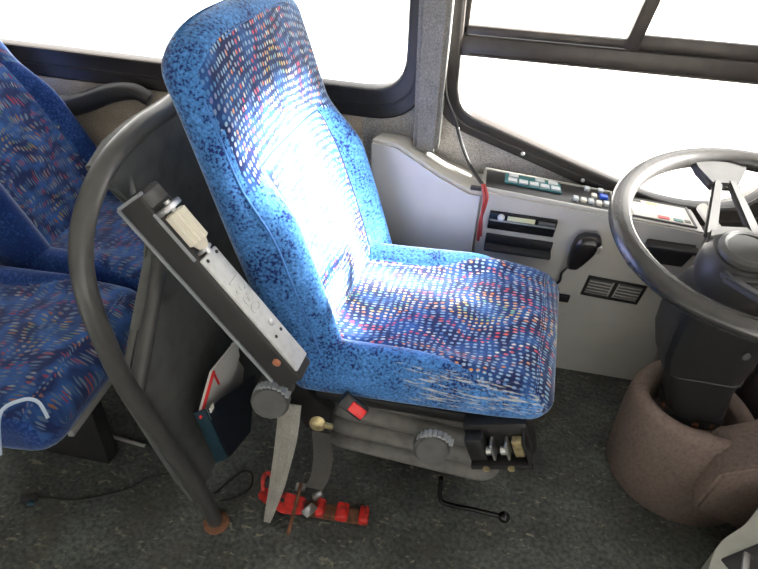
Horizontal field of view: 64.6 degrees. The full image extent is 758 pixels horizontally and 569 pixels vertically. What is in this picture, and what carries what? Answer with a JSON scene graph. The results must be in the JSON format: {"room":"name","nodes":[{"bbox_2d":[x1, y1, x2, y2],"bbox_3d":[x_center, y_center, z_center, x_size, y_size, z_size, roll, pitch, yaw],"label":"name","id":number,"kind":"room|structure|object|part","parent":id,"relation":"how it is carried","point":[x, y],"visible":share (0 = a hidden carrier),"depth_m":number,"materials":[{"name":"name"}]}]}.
{"room":"bus interior","nodes":[
{"label":"bus interior","id":0,"kind":"room"},
{"bbox_2d":[0,367,738,568],"bbox_3d":[-1.197,0.794,1.393,6.050,0.060,2.610,9,37,7],"label":"floor","id":1,"kind":"structure","parent":0,"point":[568,511],"depth_m":1.65,"materials":[{"name":"carpet"}]},
{"bbox_2d":[0,40,153,463],"bbox_3d":[-1.006,-0.122,1.574,0.884,1.196,1.034,9,37,7],"label":"passenger seat","id":2,"kind":"object","parent":1,"relation":"on","point":[54,381],"visible":0.67,"depth_m":1.61,"materials":[{"name":"blue fabric"}]},
{"bbox_3d":[-1.080,-0.440,1.668,0.492,0.812,0.475,9,37,7],"label":"backrest","id":3,"kind":"part","parent":2,"relation":"part of","materials":[{"name":"blue fabric"}]},
{"bbox_2d":[0,265,136,450],"bbox_3d":[-0.891,0.150,1.438,0.540,0.162,0.475,9,37,7],"label":"seat cushion","id":4,"kind":"object","parent":2,"relation":"on","point":[52,374],"depth_m":1.35,"materials":[{"name":"blue fabric"}]},
{"bbox_3d":[-0.933,0.346,1.676,0.340,0.340,0.050,9,37,7],"label":"leg","id":5,"kind":"part","parent":2,"relation":"part of","materials":[{"name":"black plastic"}]},
{"bbox_2d":[22,195,143,291],"bbox_3d":[-0.797,-0.136,1.824,0.540,0.162,0.475,9,37,7],"label":"seat cushion","id":6,"kind":"object","parent":2,"relation":"on","point":[118,250],"depth_m":1.65,"materials":[{"name":"blue fabric"}]},
{"bbox_3d":[-0.681,0.281,1.429,0.018,0.035,0.182,9,37,7],"label":"edge trim","id":7,"kind":"part","parent":2,"relation":"part of","materials":[{"name":"silver metal"}]},
{"bbox_3d":[-0.834,-0.553,1.823,0.326,0.138,0.072,9,37,7],"label":"armrest","id":8,"kind":"part","parent":2,"relation":"part of","materials":[{"name":"black plastic"}]},
{"bbox_2d":[19,472,169,505],"bbox_3d":[-0.739,0.562,1.670,0.475,0.021,0.071,-3,37,-8],"label":"cable","id":9,"kind":"object","parent":1,"relation":"on","point":[29,499],"visible":0.84,"depth_m":1.64,"materials":[{"name":"black plastic"}]},
{"bbox_2d":[112,434,145,447],"bbox_3d":[-0.823,0.455,1.816,0.261,0.012,0.012,12,38,11],"label":"trim","id":10,"kind":"structure","parent":1,"relation":"on","point":[116,437],"depth_m":1.80,"materials":[{"name":"silver metal"}]},
{"bbox_2d":[68,93,262,534],"bbox_3d":[-0.410,0.049,1.513,0.174,1.067,0.831,9,37,7],"label":"partition","id":11,"kind":"object","parent":1,"relation":"on","point":[173,344],"visible":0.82,"depth_m":1.27,"materials":[{"name":"grey paint"}]},
{"bbox_2d":[193,374,254,462],"bbox_3d":[-0.377,0.330,1.536,0.057,0.376,0.301,9,37,7],"label":"holder","id":12,"kind":"object","parent":11,"relation":"attached to","point":[231,415],"visible":0.97,"depth_m":1.47,"materials":[{"name":"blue plastic"}]},
{"bbox_3d":[-0.402,0.337,1.563,0.004,0.324,0.275,9,37,7],"label":"plate","id":13,"kind":"part","parent":12,"relation":"part of","materials":[{"name":"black plastic"}]},
{"bbox_2d":[197,342,239,419],"bbox_3d":[-0.381,0.267,1.460,0.013,0.215,0.239,9,37,7],"label":"booklet","id":14,"kind":"object","parent":12,"relation":"in","point":[219,381],"visible":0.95,"depth_m":1.43,"materials":[{"name":"white paper"}]},
{"bbox_2d":[231,343,243,389],"bbox_3d":[-0.384,0.274,1.580,0.003,0.276,0.156,9,37,7],"label":"loose paper","id":15,"kind":"object","parent":12,"relation":"in","point":[237,379],"visible":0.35,"depth_m":1.59,"materials":[{"name":"white paper"}]},
{"bbox_2d":[213,470,253,501],"bbox_3d":[-0.402,0.572,1.693,0.069,0.007,0.121,29,44,30],"label":"wire loop","id":16,"kind":"object","parent":1,"relation":"on","point":[244,471],"visible":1,"depth_m":1.69,"materials":[{"name":"black"}]},
{"bbox_2d":[258,471,369,534],"bbox_3d":[-0.178,0.592,1.598,0.305,0.106,0.140,9,37,7],"label":"anchor","id":17,"kind":"object","parent":1,"relation":"on","point":[289,503],"visible":0.94,"depth_m":1.62,"materials":[{"name":"metal"}]},
{"bbox_3d":[-0.264,0.588,1.624,0.128,0.037,0.056,9,37,7],"label":"hook plate","id":18,"kind":"part","parent":17,"relation":"part of","materials":[{"name":"red paint"}]},
{"bbox_3d":[-0.115,0.623,1.632,0.178,0.023,0.042,6,37,4],"label":"rail","id":19,"kind":"part","parent":17,"relation":"part of","materials":[{"name":"metal"}]},
{"bbox_2d":[117,0,559,522],"bbox_3d":[0.011,0.016,1.456,0.866,1.223,0.680,11,38,10],"label":"seat","id":20,"kind":"object","parent":1,"relation":"on","point":[444,361],"visible":1,"depth_m":1.33,"materials":[{"name":"blue fabric"}]},
{"bbox_3d":[-0.404,-0.160,1.081,0.022,0.025,0.046,11,38,10],"label":"plate","id":21,"kind":"part","parent":20,"relation":"part of","materials":[{"name":"grey plastic"}]},
{"bbox_3d":[-0.353,-0.104,1.106,0.076,0.085,0.044,11,38,10],"label":"height knob","id":22,"kind":"part","parent":20,"relation":"part of","materials":[{"name":"beige plastic"}]},
{"bbox_3d":[-0.308,0.012,1.181,0.341,0.411,0.062,11,38,10],"label":"armrest","id":23,"kind":"part","parent":20,"relation":"part of","materials":[{"name":"grey plastic"}]},
{"bbox_3d":[-0.242,0.051,1.185,0.186,0.234,0.054,11,38,10],"label":"plate","id":24,"kind":"part","parent":20,"relation":"part of","materials":[{"name":"silver metal"}]},
{"bbox_3d":[-0.244,0.262,1.355,0.088,0.091,0.051,3,37,-1],"label":"adjuster knob","id":25,"kind":"part","parent":20,"relation":"part of","materials":[{"name":"grey plastic"}]},
{"bbox_3d":[-0.178,-0.228,1.417,0.370,0.807,0.555,11,38,10],"label":"backrest","id":26,"kind":"part","parent":20,"relation":"part of","materials":[{"name":"blue fabric"}]},
{"bbox_3d":[-0.169,0.281,1.473,0.122,0.188,0.030,11,38,10],"label":"plate","id":27,"kind":"part","parent":20,"relation":"part of","materials":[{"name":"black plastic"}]},
{"bbox_2d":[302,243,559,418],"bbox_3d":[0.152,0.101,1.516,0.575,0.177,0.510,11,38,10],"label":"seat cushion","id":28,"kind":"object","parent":20,"relation":"on","point":[429,332],"depth_m":1.39,"materials":[{"name":"blue fabric"}]},
{"bbox_3d":[0.119,0.369,1.363,0.084,0.087,0.051,3,37,-1],"label":"adjuster knob","id":29,"kind":"part","parent":20,"relation":"part of","materials":[{"name":"grey plastic"}]},
{"bbox_3d":[0.228,0.573,1.562,0.179,0.086,0.024,23,41,24],"label":"release lever","id":30,"kind":"part","parent":20,"relation":"part of","materials":[{"name":"black metal"}]},
{"bbox_2d":[486,436,497,460],"bbox_3d":[0.249,0.361,1.322,0.028,0.043,0.031,11,38,10],"label":"switch","id":31,"kind":"object","parent":20,"relation":"attached to","point":[491,441],"depth_m":1.32,"materials":[{"name":"silver metal"}]},
{"bbox_3d":[0.316,0.588,1.517,0.030,0.030,0.030,11,38,10],"label":"ball knob","id":32,"kind":"part","parent":20,"relation":"part of","materials":[{"name":"black plastic"}]},
{"bbox_2d":[500,436,511,459],"bbox_3d":[0.278,0.357,1.309,0.028,0.043,0.031,11,38,10],"label":"switch","id":33,"kind":"object","parent":20,"relation":"attached to","point":[505,441],"depth_m":1.31,"materials":[{"name":"silver metal"}]},
{"bbox_2d":[371,132,703,379],"bbox_3d":[0.454,-0.015,1.867,0.991,0.821,0.174,9,37,7],"label":"console","id":34,"kind":"object","parent":1,"relation":"on","point":[427,200],"visible":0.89,"depth_m":1.72,"materials":[{"name":"grey paint"}]},
{"bbox_2d":[476,183,488,240],"bbox_3d":[0.282,-0.195,1.661,0.028,0.198,0.052,9,37,7],"label":"strap","id":35,"kind":"object","parent":34,"relation":"hanging from","point":[483,186],"visible":1,"depth_m":1.63,"materials":[{"name":"red fabric"}]},
{"bbox_2d":[484,233,552,259],"bbox_3d":[0.401,-0.112,1.732,0.190,0.057,0.044,9,37,7],"label":"tray","id":36,"kind":"object","parent":34,"relation":"attached to","point":[498,243],"visible":1,"depth_m":1.73,"materials":[{"name":"black plastic"}]},
{"bbox_2d":[487,210,557,236],"bbox_3d":[0.398,-0.169,1.671,0.185,0.062,0.040,9,37,7],"label":"radio","id":37,"kind":"object","parent":34,"relation":"attached to","point":[499,220],"visible":1,"depth_m":1.66,"materials":[{"name":"black plastic"}]},
{"bbox_3d":[0.338,-0.185,1.658,0.020,0.020,0.013,9,37,7],"label":"volume knob","id":38,"kind":"part","parent":37,"relation":"part of","materials":[{"name":"white"}]},
{"bbox_3d":[0.471,-0.261,1.669,0.350,0.033,0.127,9,37,7],"label":"switch panel","id":39,"kind":"part","parent":34,"relation":"part of","materials":[{"name":"grey plastic"}]},
{"bbox_2d":[573,195,578,201],"bbox_3d":[0.535,-0.235,1.632,0.015,0.012,0.021,9,37,7],"label":"switch","id":40,"kind":"object","parent":34,"relation":"attached to","point":[575,198],"depth_m":1.63,"materials":[{"name":"white plastic"}]},
{"bbox_2d":[556,232,601,302],"bbox_3d":[0.566,-0.037,1.741,0.073,0.301,0.124,5,37,2],"label":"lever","id":41,"kind":"object","parent":34,"relation":"on","point":[585,245],"visible":0.92,"depth_m":1.64,"materials":[{"name":"black plastic"}]},
{"bbox_3d":[0.541,-0.031,1.765,0.014,0.108,0.047,-2,37,-7],"label":"cord","id":42,"kind":"part","parent":41,"relation":"part of","materials":[{"name":"black plastic"}]},
{"bbox_2d":[595,246,601,253],"bbox_3d":[0.593,-0.095,1.628,0.022,0.026,0.014,9,37,7],"label":"button","id":43,"kind":"object","parent":41,"relation":"attached to","point":[598,249],"depth_m":1.62,"materials":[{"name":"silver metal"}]},
{"bbox_2d":[580,197,586,203],"bbox_3d":[0.555,-0.229,1.628,0.015,0.012,0.021,9,37,7],"label":"switch","id":44,"kind":"object","parent":34,"relation":"attached to","point":[583,200],"depth_m":1.62,"materials":[{"name":"white plastic"}]},
{"bbox_2d":[584,186,589,191],"bbox_3d":[0.589,-0.271,1.699,0.015,0.012,0.021,9,37,7],"label":"switch","id":45,"kind":"object","parent":34,"relation":"attached to","point":[586,188],"depth_m":1.69,"materials":[{"name":"white plastic"}]},
{"bbox_2d":[588,198,594,204],"bbox_3d":[0.576,-0.226,1.629,0.015,0.012,0.021,9,37,7],"label":"switch","id":46,"kind":"object","parent":34,"relation":"attached to","point":[591,201],"depth_m":1.62,"materials":[{"name":"white plastic"}]},
{"bbox_2d":[591,193,596,198],"bbox_3d":[0.596,-0.245,1.662,0.015,0.012,0.021,9,37,7],"label":"switch","id":47,"kind":"object","parent":34,"relation":"attached to","point":[593,195],"depth_m":1.65,"materials":[{"name":"white plastic"}]},
{"bbox_2d":[596,200,601,206],"bbox_3d":[0.596,-0.220,1.625,0.015,0.012,0.021,9,37,7],"label":"switch","id":48,"kind":"object","parent":34,"relation":"attached to","point":[598,202],"depth_m":1.62,"materials":[{"name":"white plastic"}]},
{"bbox_2d":[597,188,603,193],"bbox_3d":[0.628,-0.266,1.700,0.015,0.012,0.021,9,37,7],"label":"switch","id":49,"kind":"object","parent":34,"relation":"attached to","point":[599,190],"depth_m":1.69,"materials":[{"name":"white plastic"}]},
{"bbox_2d":[599,193,607,199],"bbox_3d":[0.624,-0.243,1.665,0.022,0.012,0.021,9,37,7],"label":"switch","id":50,"kind":"object","parent":34,"relation":"attached to","point":[601,196],"depth_m":1.66,"materials":[{"name":"blue plastic"}]},
{"bbox_2d":[603,200,608,206],"bbox_3d":[0.618,-0.219,1.628,0.015,0.012,0.021,9,37,7],"label":"switch","id":51,"kind":"object","parent":34,"relation":"attached to","point":[605,203],"depth_m":1.62,"materials":[{"name":"white plastic"}]},
{"bbox_2d":[580,275,647,304],"bbox_3d":[0.701,0.015,1.796,0.174,0.092,0.032,9,37,7],"label":"air vent","id":52,"kind":"object","parent":34,"relation":"attached to","point":[643,288],"visible":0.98,"depth_m":1.79,"materials":[{"name":"black plastic"}]},
{"bbox_3d":[0.771,-0.198,1.646,0.159,0.020,0.116,9,37,7],"label":"label plate","id":53,"kind":"part","parent":34,"relation":"part of","materials":[{"name":"white plastic"}]},
{"bbox_2d":[645,238,698,266],"bbox_3d":[0.786,-0.084,1.633,0.135,0.072,0.052,9,37,7],"label":"pocket","id":54,"kind":"object","parent":34,"relation":"attached to","point":[664,252],"visible":0.77,"depth_m":1.61,"materials":[{"name":"black plastic"}]},
{"bbox_3d":[0.785,-0.096,1.606,0.135,0.015,0.023,9,37,7],"label":"lid","id":55,"kind":"part","parent":54,"relation":"part of","materials":[{"name":"grey plastic"}]},
{"bbox_2d":[606,360,757,528],"bbox_3d":[0.929,0.437,1.671,0.496,0.382,0.428,9,37,7],"label":"cover","id":56,"kind":"object","parent":1,"relation":"on","point":[681,473],"visible":0.73,"depth_m":1.59,"materials":[{"name":"brown leather"}]},
{"bbox_2d":[655,203,757,429],"bbox_3d":[0.816,0.146,1.485,0.255,0.540,0.405,17,39,17],"label":"column","id":57,"kind":"structure","parent":56,"relation":"on","point":[703,366],"depth_m":1.47,"materials":[{"name":"black plastic"}]},
{"bbox_2d":[608,147,757,343],"bbox_3d":[0.723,-0.065,1.170,0.552,0.206,0.544,9,37,7],"label":"steering wheel","id":58,"kind":"object","parent":57,"relation":"on","point":[725,269],"visible":1,"depth_m":1.18,"materials":[{"name":"grey rubber"}]},
{"bbox_2d":[701,507,757,568],"bbox_3d":[0.969,0.783,1.273,0.679,0.314,0.570,9,37,7],"label":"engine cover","id":59,"kind":"object","parent":1,"relation":"on","point":[738,550],"visible":1,"depth_m":1.29,"materials":[{"name":"grey plastic"}]},
{"bbox_2d":[734,363,757,419],"bbox_3d":[1.313,0.191,1.732,0.400,0.739,0.265,9,37,7],"label":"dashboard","id":60,"kind":"object","parent":1,"relation":"on","point":[748,392],"visible":0.08,"depth_m":1.84,"materials":[{"name":"plastic"}]},
{"bbox_2d":[0,36,757,361],"bbox_3d":[-0.896,-0.837,1.742,5.950,2.150,0.060,9,37,7],"label":"wall","id":61,"kind":"structure","parent":0,"point":[481,154],"depth_m":1.75,"materials":[{"name":"grey plastic"}]},
{"bbox_2d":[37,75,362,147],"bbox_3d":[-1.959,-0.456,2.238,3.860,0.842,0.012,9,37,7],"label":"trim","id":62,"kind":"structure","parent":61,"relation":"attached to","point":[98,124],"depth_m":1.88,"materials":[{"name":"beige carpet"}]},
{"bbox_2d":[0,0,418,118],"bbox_3d":[-0.964,-1.048,1.574,2.285,1.009,0.054,9,37,7],"label":"window","id":63,"kind":"structure","parent":61,"relation":"in","point":[395,98],"depth_m":1.78,"materials":[{"name":"rubber"}]},
{"bbox_2d":[413,0,453,152],"bbox_3d":[0.146,-0.931,1.329,0.117,1.340,0.239,9,37,7],"label":"trim","id":64,"kind":"structure","parent":61,"relation":"attached to","point":[435,17],"depth_m":1.55,"materials":[{"name":"fabric"}]},
{"bbox_2d":[444,81,483,190],"bbox_3d":[0.245,-0.428,1.606,0.080,0.288,0.217,-17,41,-24],"label":"cable","id":65,"kind":"object","parent":61,"relation":"attached to","point":[473,187],"visible":0.94,"depth_m":1.66,"materials":[{"name":"black plastic"}]},
{"bbox_2d":[443,0,757,226],"bbox_3d":[0.686,-0.676,1.442,1.086,1.143,0.063,9,37,7],"label":"window","id":66,"kind":"structure","parent":61,"relation":"in","point":[641,52],"depth_m":1.54,"materials":[{"name":"rubber"}]},
{"bbox_3d":[0.443,-0.868,1.359,0.460,0.651,0.022,9,37,7],"label":"sash frame","id":67,"kind":"part","parent":66,"relation":"part of","materials":[{"name":"brown metal"}]},
{"bbox_3d":[0.667,-0.569,1.528,0.950,0.059,0.036,9,37,7],"label":"sliding rail","id":68,"kind":"part","parent":66,"relation":"part of","materials":[{"name":"brown metal"}]},
{"bbox_3d":[0.691,-0.822,1.327,0.128,0.597,0.030,9,37,7],"label":"sash post","id":69,"kind":"part","parent":66,"relation":"part of","materials":[{"name":"brown metal"}]},
{"bbox_3d":[0.905,-0.801,1.306,0.500,0.608,0.018,9,37,7],"label":"fixed sash","id":70,"kind":"part","parent":66,"relation":"part of","materials":[{"name":"brown metal"}]},
{"label":"outside","id":71,"kind":"structure","parent":0,"visible":0},
{"bbox_2d":[0,0,757,197],"bbox_3d":[3.734,-9.802,17.190,120.000,0.100,120.000,9,37,7],"label":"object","id":72,"kind":"structure","parent":71,"point":[613,121],"depth_m":7.57,"materials":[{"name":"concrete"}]}
]}

